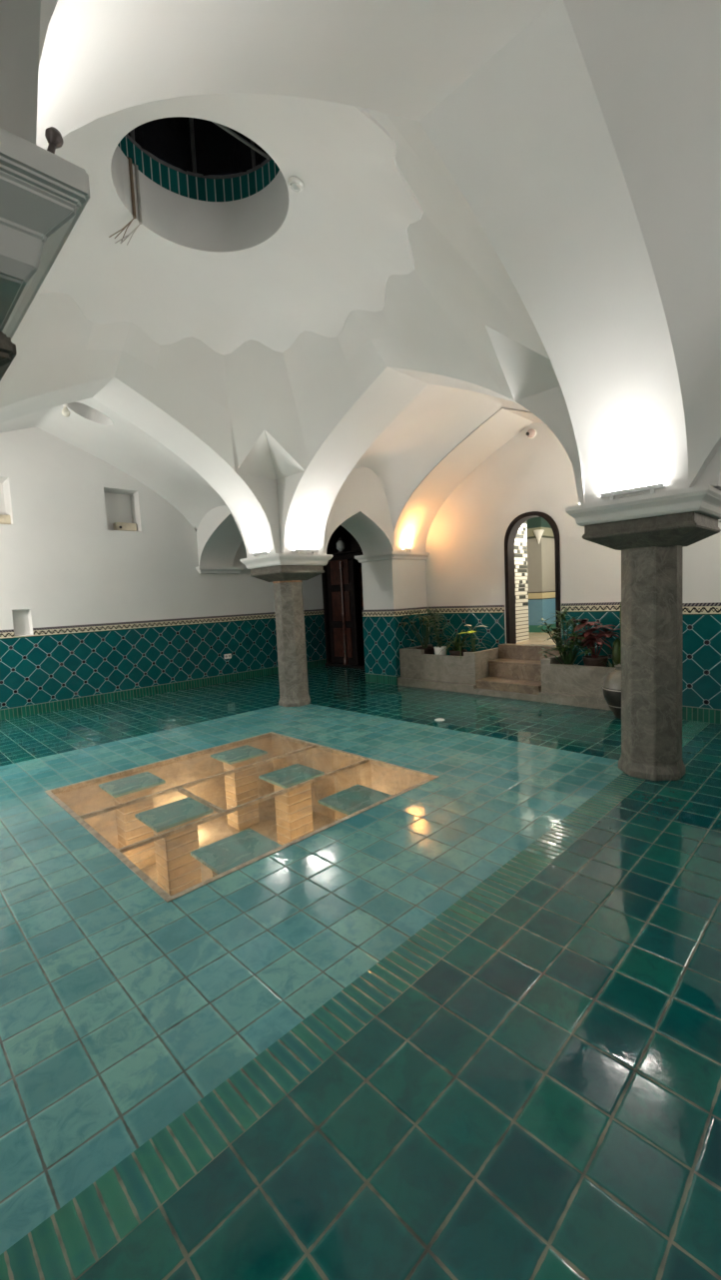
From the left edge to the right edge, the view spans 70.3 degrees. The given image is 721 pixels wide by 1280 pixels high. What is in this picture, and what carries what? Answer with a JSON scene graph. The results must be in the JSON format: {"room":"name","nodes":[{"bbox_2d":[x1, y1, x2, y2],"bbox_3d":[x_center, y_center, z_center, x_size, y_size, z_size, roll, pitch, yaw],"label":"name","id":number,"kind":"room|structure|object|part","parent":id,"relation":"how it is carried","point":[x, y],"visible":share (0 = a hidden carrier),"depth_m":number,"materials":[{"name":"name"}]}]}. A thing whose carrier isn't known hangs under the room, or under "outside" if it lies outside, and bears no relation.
{"room":"spa","nodes":[
{"label":"spa","id":0,"kind":"room"},
{"bbox_2d":[0,386,245,567],"bbox_3d":[-3.902,-2.291,6.765,6.280,2.540,2.470,-7,7,-44],"label":"arch","id":1,"kind":"object","parent":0,"point":[91,426],"visible":0.59,"depth_m":7.99,"materials":[{"name":"white paint"}]},
{"bbox_2d":[61,403,69,417],"bbox_3d":[-3.678,-2.948,6.378,0.096,0.328,0.094,-7,7,-44],"label":"bulb","id":2,"kind":"object","parent":1,"relation":"hanging from","point":[65,411],"visible":0.79,"depth_m":6.36,"materials":[{"name":"white glass"}]},
{"bbox_2d":[0,377,275,558],"bbox_3d":[-2.771,-1.869,5.669,3.810,1.780,0.700,-7,7,-44],"label":"arch","id":3,"kind":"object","parent":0,"point":[253,522],"depth_m":6.17,"materials":[{"name":"white paint"}]},
{"bbox_2d":[0,427,323,636],"bbox_3d":[-4.655,-1.162,8.025,10.400,4.450,0.320,-7,7,-44],"label":"wall","id":4,"kind":"structure","parent":0,"point":[64,562],"depth_m":8.16,"materials":[{"name":"white paint"}]},
{"bbox_2d":[0,514,10,524],"bbox_3d":[-5.250,-1.749,7.435,0.340,0.130,0.152,-7,7,-44],"label":"switch box","id":5,"kind":"object","parent":4,"relation":"attached to","point":[4,519],"visible":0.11,"depth_m":7.44,"materials":[{"name":"beige plastic"}]},
{"bbox_2d":[112,522,136,531],"bbox_3d":[-3.986,-1.913,8.677,0.340,0.130,0.152,-7,7,-44],"label":"switch box","id":6,"kind":"object","parent":4,"relation":"attached to","point":[124,526],"visible":0.94,"depth_m":8.62,"materials":[{"name":"beige plastic"}]},
{"bbox_2d":[0,609,326,720],"bbox_3d":[-4.462,0.416,8.039,10.400,1.290,0.018,-7,7,-44],"label":"wall tiles","id":7,"kind":"structure","parent":4,"relation":"attached to","point":[57,668],"depth_m":8.64,"materials":[{"name":"teal tile"}]},
{"bbox_2d":[195,567,243,574],"bbox_3d":[-4.755,-1.058,7.811,6.590,0.130,0.420,-7,7,-44],"label":"trim","id":8,"kind":"structure","parent":4,"relation":"attached to","point":[202,570],"depth_m":9.62,"materials":[{"name":"white paint"}]},
{"bbox_2d":[223,653,231,658],"bbox_3d":[-2.561,0.315,9.888,0.150,0.090,0.015,-7,7,-44],"label":"power socket","id":9,"kind":"object","parent":4,"relation":"attached to","point":[227,656],"visible":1,"depth_m":9.88,"materials":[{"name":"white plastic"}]},
{"bbox_2d":[36,92,423,355],"bbox_3d":[-1.172,-3.334,3.846,3.188,0.848,3.188,-7,7,-44],"label":"ceiling","id":10,"kind":"structure","parent":0,"point":[276,264],"depth_m":4.27,"materials":[{"name":"white paint"}]},
{"bbox_2d":[108,156,136,241],"bbox_3d":[-1.865,-3.466,4.032,0.215,0.604,0.150,-1,5,16],"label":"cable","id":11,"kind":"object","parent":10,"relation":"hanging from","point":[129,159],"visible":0.93,"depth_m":4.00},
{"bbox_2d":[114,163,142,245],"bbox_3d":[-1.850,-3.470,4.080,0.215,0.604,0.134,-1,5,22],"label":"cable","id":12,"kind":"object","parent":10,"relation":"hanging from","point":[136,166],"visible":0.93,"depth_m":4.05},
{"bbox_2d":[117,135,279,201],"bbox_3d":[-1.197,-3.865,3.801,1.360,0.220,1.360,-7,7,-44],"label":"trim","id":13,"kind":"structure","parent":10,"relation":"attached to","point":[196,188],"depth_m":4.39,"materials":[{"name":"teal tile"}]},
{"bbox_2d":[125,116,271,178],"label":"skylight opening","id":14,"kind":"structure","parent":13,"relation":"on","point":[200,148],"depth_m":4.39,"materials":[{"name":"glass"}]},
{"bbox_2d":[288,176,303,192],"bbox_3d":[-0.472,-3.334,3.754,0.112,0.069,0.119,-2,5,9],"label":"smoke detector","id":15,"kind":"object","parent":10,"relation":"attached to","point":[295,183],"visible":1,"depth_m":3.73,"materials":[{"name":"white plastic"}]},
{"bbox_2d":[139,796,335,884],"bbox_3d":[-0.983,1.963,4.379,2.290,0.001,2.375,-7,7,-44],"label":"floor","id":16,"kind":"structure","parent":0,"point":[210,832],"depth_m":5.17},
{"bbox_2d":[98,771,165,868],"bbox_3d":[-1.990,1.624,4.535,0.430,0.744,0.390,-7,7,-44],"label":"brick pillar","id":17,"kind":"structure","parent":16,"relation":"on","point":[131,830],"depth_m":4.45,"materials":[{"name":"brick"}]},
{"bbox_2d":[134,796,213,895],"bbox_3d":[-1.373,1.653,3.853,0.430,0.744,0.390,-7,7,-44],"label":"brick pillar","id":18,"kind":"structure","parent":16,"relation":"on","point":[178,871],"depth_m":3.77,"materials":[{"name":"brick"}]},
{"bbox_2d":[190,828,281,876],"bbox_3d":[-0.755,1.676,3.234,0.430,0.744,0.390,-7,7,-44],"label":"brick pillar","id":19,"kind":"structure","parent":16,"relation":"on","point":[221,856],"depth_m":3.18,"materials":[{"name":"tile"}]},
{"bbox_2d":[210,744,267,830],"bbox_3d":[-1.223,1.526,5.261,0.430,0.744,0.390,-7,7,-44],"label":"brick pillar","id":20,"kind":"structure","parent":16,"relation":"on","point":[241,786],"depth_m":5.18,"materials":[{"name":"brick"}]},
{"bbox_2d":[258,763,324,845],"bbox_3d":[-0.592,1.556,4.564,0.430,0.744,0.390,-7,7,-44],"label":"brick pillar","id":21,"kind":"structure","parent":16,"relation":"on","point":[294,812],"depth_m":4.48,"materials":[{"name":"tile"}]},
{"bbox_2d":[318,783,391,820],"bbox_3d":[-0.019,1.580,3.956,0.430,0.744,0.390,-7,7,-44],"label":"brick pillar","id":22,"kind":"structure","parent":16,"relation":"on","point":[348,801],"depth_m":3.90,"materials":[{"name":"tile"}]},
{"bbox_2d":[53,735,427,849],"bbox_3d":[-1.001,1.590,4.348,2.290,0.750,2.375,-7,7,-44],"label":"wall","id":23,"kind":"structure","parent":0,"point":[84,800],"depth_m":5.18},
{"bbox_2d":[44,731,438,902],"bbox_3d":[-1.018,1.230,4.317,2.326,0.034,2.411,-7,7,-44],"label":"grid","id":24,"kind":"structure","parent":0,"point":[118,853],"depth_m":4.08,"materials":[{"name":"metal"}]},
{"bbox_2d":[0,15,584,553],"bbox_3d":[-1.108,-1.974,3.962,3.980,2.120,4.060,-7,7,-44],"label":"ceiling","id":25,"kind":"structure","parent":0,"point":[267,412],"depth_m":4.85,"materials":[{"name":"white paint"}]},
{"bbox_2d":[326,525,364,665],"bbox_3d":[0.157,-1.143,11.356,0.920,3.600,2.800,-7,7,-44],"label":"wall","id":26,"kind":"structure","parent":0,"point":[350,543],"depth_m":12.06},
{"bbox_2d":[358,565,363,608],"bbox_3d":[0.146,-1.234,11.835,0.050,1.000,0.480,-7,7,-44],"label":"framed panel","id":27,"kind":"object","parent":26,"relation":"attached to","point":[359,566],"visible":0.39,"depth_m":11.94,"materials":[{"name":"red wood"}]},
{"bbox_2d":[0,665,720,1279],"bbox_3d":[-0.864,1.196,4.478,10.400,0.001,10.180,-7,7,-44],"label":"floor","id":28,"kind":"structure","parent":0,"point":[465,1024],"depth_m":1.88,"materials":[{"name":"green tile"}]},
{"bbox_2d":[0,126,89,380],"bbox_3d":[-1.006,0.432,0.823,0.950,2.150,0.950,-7,7,-44],"label":"stone column","id":29,"kind":"structure","parent":28,"relation":"on","point":[43,195],"depth_m":0.71,"materials":[{"name":"grey stone"}]},
{"bbox_2d":[44,126,63,153],"bbox_3d":[-0.428,-0.687,0.717,0.022,0.052,0.026,-2,5,3],"label":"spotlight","id":30,"kind":"object","parent":29,"relation":"on","point":[54,138],"visible":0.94,"depth_m":0.71,"materials":[{"name":"grey metal"}]},
{"bbox_2d":[239,553,332,706],"bbox_3d":[-1.016,-0.130,7.468,0.950,2.150,0.950,-7,7,-44],"label":"stone column","id":31,"kind":"structure","parent":28,"relation":"on","point":[287,571],"depth_m":7.29,"materials":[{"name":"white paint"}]},
{"bbox_2d":[249,550,269,557],"bbox_3d":[-1.384,-1.188,7.064,0.052,0.058,0.420,-7,7,-44],"label":"bar","id":32,"kind":"object","parent":31,"relation":"on","point":[265,551],"visible":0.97,"depth_m":7.04,"materials":[{"name":"white metal"}]},
{"bbox_3d":[-1.063,-1.126,7.383,0.950,0.150,0.950,-7,7,-44],"label":"plaster plate","id":33,"kind":"part","parent":31,"relation":"part of","materials":[{"name":"white paint"}]},
{"bbox_2d":[292,549,318,554],"bbox_3d":[-0.751,-1.217,7.053,0.420,0.058,0.052,-7,7,-44],"label":"bar","id":34,"kind":"object","parent":31,"relation":"on","point":[297,550],"visible":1,"depth_m":7.05,"materials":[{"name":"white metal"}]},
{"bbox_2d":[602,664,621,718],"bbox_3d":[3.029,0.593,5.866,0.470,0.600,0.470,-7,7,-44],"label":"jar","id":35,"kind":"object","parent":28,"relation":"on","point":[611,688],"visible":0.41,"depth_m":5.79,"materials":[{"name":"ceramic"}]},
{"bbox_2d":[565,484,720,780],"bbox_3d":[2.319,-0.001,4.088,0.950,2.150,0.950,-7,7,-44],"label":"stone column","id":36,"kind":"structure","parent":28,"relation":"on","point":[651,531],"depth_m":3.92,"materials":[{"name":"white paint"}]},
{"bbox_2d":[600,483,664,500],"bbox_3d":[1.951,-1.059,3.685,0.052,0.058,0.420,-7,7,-44],"label":"light fixture","id":37,"kind":"object","parent":36,"relation":"on","point":[652,487],"visible":0.97,"depth_m":3.66,"materials":[{"name":"white metal"}]},
{"bbox_3d":[2.272,-0.997,4.004,0.950,0.150,0.950,-7,7,-44],"label":"plaster plate","id":38,"kind":"part","parent":36,"relation":"part of","materials":[{"name":"white paint"}]},
{"bbox_2d":[0,0,720,490],"bbox_3d":[1.597,-1.854,1.224,5.380,2.090,2.260,-7,7,-44],"label":"vault","id":39,"kind":"object","parent":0,"point":[653,67],"visible":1,"depth_m":2.34,"materials":[{"name":"white paint"}]},
{"bbox_2d":[35,0,687,504],"bbox_3d":[0.568,-1.675,2.296,3.810,1.650,0.700,-7,7,-44],"label":"arch","id":40,"kind":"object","parent":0,"point":[503,92],"depth_m":2.30,"materials":[{"name":"white paint"}]},
{"bbox_2d":[361,559,427,610],"bbox_3d":[0.731,-0.372,9.282,1.160,2.160,0.720,-7,7,-44],"label":"wall pier","id":41,"kind":"object","parent":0,"point":[391,583],"visible":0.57,"depth_m":8.84,"materials":[{"name":"white paint"}]},
{"bbox_2d":[283,366,536,554],"bbox_3d":[0.564,-1.997,5.611,0.700,1.730,3.930,-7,7,-44],"label":"ceiling","id":42,"kind":"structure","parent":0,"point":[393,389],"depth_m":6.29,"materials":[{"name":"white paint"}]},
{"bbox_2d":[393,408,544,552],"bbox_3d":[2.266,-2.284,7.280,0.900,1.760,4.180,-7,7,-44],"label":"ceiling","id":43,"kind":"structure","parent":0,"point":[412,526],"depth_m":8.08,"materials":[{"name":"white paint"}]},
{"bbox_2d":[396,407,621,642],"bbox_3d":[3.469,-1.452,6.932,0.170,4.450,7.730,-7,7,-44],"label":"wall","id":44,"kind":"structure","parent":0,"point":[464,564],"depth_m":7.96,"materials":[{"name":"white paint"}]},
{"bbox_2d":[354,551,429,563],"bbox_3d":[0.683,-1.472,9.192,1.340,0.130,0.890,-7,7,-44],"label":"trim","id":45,"kind":"structure","parent":44,"relation":"attached to","point":[388,555],"depth_m":8.75,"materials":[{"name":"white paint"}]},
{"bbox_2d":[401,548,413,552],"bbox_3d":[0.803,-1.534,8.739,0.240,0.058,0.052,-7,7,-44],"label":"bar","id":46,"kind":"object","parent":45,"relation":"on","point":[403,549],"visible":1,"depth_m":8.71,"materials":[{"name":"white metal"}]},
{"bbox_2d":[362,607,429,684],"bbox_3d":[0.742,0.063,9.309,1.168,1.290,0.756,-7,7,-44],"label":"trim","id":47,"kind":"structure","parent":44,"relation":"attached to","point":[382,642],"depth_m":8.87,"materials":[{"name":"teal tile"}]},
{"bbox_2d":[397,676,611,710],"bbox_3d":[2.397,0.720,7.538,0.910,0.134,4.120,-7,7,-44],"label":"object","id":48,"kind":"structure","parent":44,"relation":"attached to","point":[552,698],"depth_m":7.17,"materials":[{"name":"stone"}]},
{"bbox_2d":[399,643,499,684],"bbox_3d":[1.484,0.374,8.451,0.832,0.485,1.480,-7,7,-44],"label":"stone planter","id":49,"kind":"object","parent":48,"relation":"on","point":[414,664],"visible":0.74,"depth_m":8.03,"materials":[{"name":"stone"}]},
{"bbox_2d":[396,608,444,653],"bbox_3d":[1.091,-0.102,8.793,1.012,0.873,0.920,-7,7,-44],"label":"fan palm","id":50,"kind":"object","parent":49,"relation":"in","point":[427,649],"visible":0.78,"depth_m":8.68,"materials":[{"name":"plant"}]},
{"bbox_3d":[1.013,-0.145,8.819,0.443,0.701,0.420,-3,5,-5],"label":"stem","id":51,"kind":"part","parent":50,"relation":"part of","materials":[{"name":"green plant"}]},
{"bbox_2d":[416,645,434,653],"bbox_3d":[1.115,0.232,8.728,0.312,0.216,0.312,-7,7,-44],"label":"pot","id":52,"kind":"object","parent":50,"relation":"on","point":[427,649],"depth_m":8.60,"materials":[{"name":"ceramic"}]},
{"bbox_2d":[422,612,452,654],"bbox_3d":[1.262,-0.043,8.299,0.526,0.822,0.409,-7,7,-44],"label":"potted shrub","id":53,"kind":"object","parent":49,"relation":"on","point":[439,648],"visible":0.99,"depth_m":8.23,"materials":[{"name":"green plant"}]},
{"bbox_3d":[1.231,-0.143,8.302,0.298,0.622,0.167,-7,7,-44],"label":"stem","id":54,"kind":"part","parent":53,"relation":"part of","materials":[{"name":"green plant"}]},
{"bbox_2d":[434,645,446,654],"bbox_3d":[1.295,0.240,8.288,0.204,0.256,0.204,-7,7,-44],"label":"pot","id":55,"kind":"object","parent":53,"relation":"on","point":[437,650],"depth_m":8.21,"materials":[{"name":"white plastic"}]},
{"bbox_2d":[429,624,489,660],"bbox_3d":[1.532,0.057,8.123,1.040,0.628,1.141,-7,7,-44],"label":"spider plant","id":56,"kind":"object","parent":49,"relation":"on","point":[457,650],"visible":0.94,"depth_m":8.07,"materials":[{"name":"green plant"}]},
{"bbox_3d":[1.564,0.263,8.189,0.288,0.202,0.288,-7,7,-44],"label":"pot","id":57,"kind":"part","parent":56,"relation":"part of","materials":[{"name":"ceramic"}]},
{"bbox_2d":[458,624,486,651],"bbox_3d":[1.736,0.070,7.946,0.405,0.613,0.422,-6,6,-31],"label":"leaf plant","id":58,"kind":"object","parent":49,"relation":"on","point":[471,631],"visible":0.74,"depth_m":7.93,"materials":[{"name":"plant"}]},
{"bbox_3d":[1.750,0.006,7.939,0.098,0.449,0.100,-7,7,-44],"label":"stem","id":59,"kind":"part","parent":58,"relation":"part of","materials":[{"name":"green plant"}]},
{"bbox_2d":[475,642,562,694],"bbox_3d":[2.357,0.401,7.556,0.878,0.590,1.000,-7,7,-44],"label":"marble steps","id":60,"kind":"structure","parent":48,"relation":"on","point":[517,669],"depth_m":7.56,"materials":[{"name":"beige stone"}]},
{"bbox_2d":[540,652,616,698],"bbox_3d":[3.279,0.464,6.635,0.832,0.445,1.570,-7,7,-44],"label":"stone planter","id":61,"kind":"object","parent":48,"relation":"on","point":[556,677],"visible":0.46,"depth_m":6.61,"materials":[{"name":"stone"}]},
{"bbox_2d":[536,608,597,664],"bbox_3d":[2.772,-0.007,6.870,0.697,0.854,0.830,-7,7,-44],"label":"bushy shrub","id":62,"kind":"object","parent":61,"relation":"on","point":[567,659],"visible":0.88,"depth_m":6.82,"materials":[{"name":"green plant"}]},
{"bbox_3d":[2.729,0.042,6.806,0.536,0.776,0.431,-1,5,16],"label":"stem","id":63,"kind":"part","parent":62,"relation":"part of","materials":[{"name":"green plant"}]},
{"bbox_2d":[566,619,621,666],"bbox_3d":[3.043,0.065,6.692,0.660,0.712,0.590,-3,5,-5],"label":"red croton","id":64,"kind":"object","parent":61,"relation":"on","point":[590,660],"visible":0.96,"depth_m":6.59,"materials":[{"name":"plant"}]},
{"bbox_3d":[3.046,0.030,6.690,0.253,0.518,0.229,-4,5,-15],"label":"stem","id":65,"kind":"part","parent":64,"relation":"part of","materials":[{"name":"red plant"}]},
{"bbox_2d":[582,654,608,666],"bbox_3d":[3.067,0.319,6.694,0.312,0.202,0.312,-7,7,-44],"label":"pot","id":66,"kind":"object","parent":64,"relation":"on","point":[590,660],"depth_m":6.59,"materials":[{"name":"ceramic"}]},
{"bbox_2d":[599,657,621,667],"bbox_3d":[3.219,0.344,6.391,0.448,0.199,0.465,-4,5,-16],"label":"trailing plant","id":67,"kind":"object","parent":61,"relation":"in","point":[610,664],"visible":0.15,"depth_m":6.48,"materials":[{"name":"green plant"}]},
{"bbox_2d":[612,603,621,666],"bbox_3d":[3.380,-0.077,6.478,0.179,0.999,0.434,-6,6,-32],"label":"cactus","id":68,"kind":"object","parent":61,"relation":"on","point":[616,652],"visible":0.14,"depth_m":6.60,"materials":[{"name":"green plant"}]},
{"bbox_3d":[3.375,-0.077,6.477,0.157,0.999,0.161,-7,7,-44],"label":"stem","id":69,"kind":"part","parent":68,"relation":"part of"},
{"bbox_2d":[428,602,621,666],"bbox_3d":[3.722,0.139,6.751,0.018,1.290,7.030,-7,7,-44],"label":"wall tiles","id":70,"kind":"structure","parent":44,"relation":"attached to","point":[605,613],"depth_m":8.27,"materials":[{"name":"teal tile"}]},
{"bbox_2d":[526,428,536,438],"bbox_3d":[2.491,-3.038,7.516,0.111,0.140,0.140,-7,7,-44],"label":"security camera","id":71,"kind":"object","parent":44,"relation":"attached to","point":[530,433],"visible":1,"depth_m":7.49,"materials":[{"name":"white plastic"}]},
{"bbox_2d":[504,511,561,644],"bbox_3d":[2.649,-0.926,7.815,0.200,2.012,0.874,-7,7,-44],"label":"door frame","id":72,"kind":"structure","parent":44,"relation":"in","point":[514,525],"depth_m":7.99,"materials":[{"name":"black wood"}]},
{"bbox_2d":[681,602,720,723],"bbox_3d":[4.059,0.206,5.771,0.918,1.290,0.696,-7,7,-44],"label":"wall tiles","id":73,"kind":"structure","parent":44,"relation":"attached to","point":[701,622],"depth_m":5.51,"materials":[{"name":"teal tile"}]},
{"bbox_2d":[323,384,714,557],"bbox_3d":[1.376,-2.209,6.404,1.600,1.943,5.450,-7,7,-44],"label":"arch","id":74,"kind":"object","parent":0,"point":[369,502],"visible":0.45,"depth_m":7.64,"materials":[{"name":"white paint"}]},
{"bbox_2d":[514,521,529,641],"bbox_3d":[2.521,-1.141,8.475,0.580,2.340,0.220,-7,7,-44],"label":"wall","id":75,"kind":"structure","parent":0,"point":[520,542],"depth_m":8.47,"materials":[{"name":"white brick"}]},
{"bbox_2d":[516,631,556,644],"bbox_3d":[3.047,-0.050,9.472,2.845,0.050,4.000,-7,7,-44],"label":"floor","id":76,"kind":"structure","parent":0,"point":[537,638],"depth_m":8.64,"materials":[{"name":"beige stone"}]},
{"bbox_2d":[526,516,556,632],"bbox_3d":[3.401,-1.524,10.489,0.650,2.800,0.970,-7,7,-44],"label":"wall","id":77,"kind":"structure","parent":0,"point":[541,556],"depth_m":10.07,"materials":[{"name":"beige paint"}]},
{"bbox_2d":[533,529,544,544],"bbox_3d":[3.430,-1.985,9.860,0.200,0.260,0.200,-7,7,-44],"label":"wall sconce","id":78,"kind":"object","parent":77,"relation":"attached to","point":[538,533],"visible":1,"depth_m":9.81,"materials":[{"name":"white plastic"}]},
{"bbox_2d":[681,522,720,603],"bbox_3d":[4.048,-0.228,5.745,0.910,2.160,0.660,-7,7,-44],"label":"wall","id":79,"kind":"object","parent":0,"point":[701,571],"visible":0.14,"depth_m":5.44,"materials":[{"name":"white paint"}]},
{"label":"wall","id":80,"kind":"structure","parent":0,"visible":0},
{"bbox_2d":[321,552,365,669],"bbox_3d":[-0.197,-0.672,10.976,0.160,2.560,1.750,-7,7,-44],"label":"door","id":81,"kind":"structure","parent":80,"relation":"in","point":[351,555],"depth_m":11.53,"materials":[{"name":"black wood"}]},
{"bbox_2d":[326,559,358,664],"bbox_3d":[-0.435,-0.665,11.255,0.130,2.400,0.860,-7,7,-44],"label":"door leaf","id":82,"kind":"structure","parent":81,"relation":"attached to","point":[340,573],"depth_m":11.21,"materials":[{"name":"black wood"}]},
{"bbox_3d":[-0.463,-1.537,11.193,0.015,0.650,0.580,-7,7,-44],"label":"raised panel","id":83,"kind":"part","parent":82,"relation":"part of","materials":[{"name":"red wood"}]},
{"bbox_3d":[-0.426,-0.741,11.261,0.015,0.650,0.580,-7,7,-44],"label":"raised panel","id":84,"kind":"part","parent":82,"relation":"part of","materials":[{"name":"red wood"}]},
{"bbox_3d":[-0.388,0.055,11.328,0.015,0.650,0.580,-7,7,-44],"label":"raised panel","id":85,"kind":"part","parent":82,"relation":"part of","materials":[{"name":"red wood"}]},
{"bbox_3d":[-0.371,-0.582,11.194,0.120,2.240,0.117,-7,7,-44],"label":"carved post","id":86,"kind":"part","parent":82,"relation":"part of","materials":[{"name":"red wood"}]},
{"bbox_2d":[330,549,362,556],"bbox_3d":[-0.358,-1.834,10.842,0.280,0.030,1.530,-7,7,-44],"label":"door frame","id":87,"kind":"structure","parent":80,"relation":"attached to","point":[358,550],"depth_m":10.63,"materials":[{"name":"black wood"}]},
{"bbox_2d":[336,537,345,552],"bbox_3d":[-0.420,-2.010,10.824,0.180,0.330,0.180,-7,7,-44],"label":"lantern","id":88,"kind":"object","parent":87,"relation":"on","point":[339,544],"visible":0.96,"depth_m":10.77,"materials":[{"name":"metal"}]}
]}

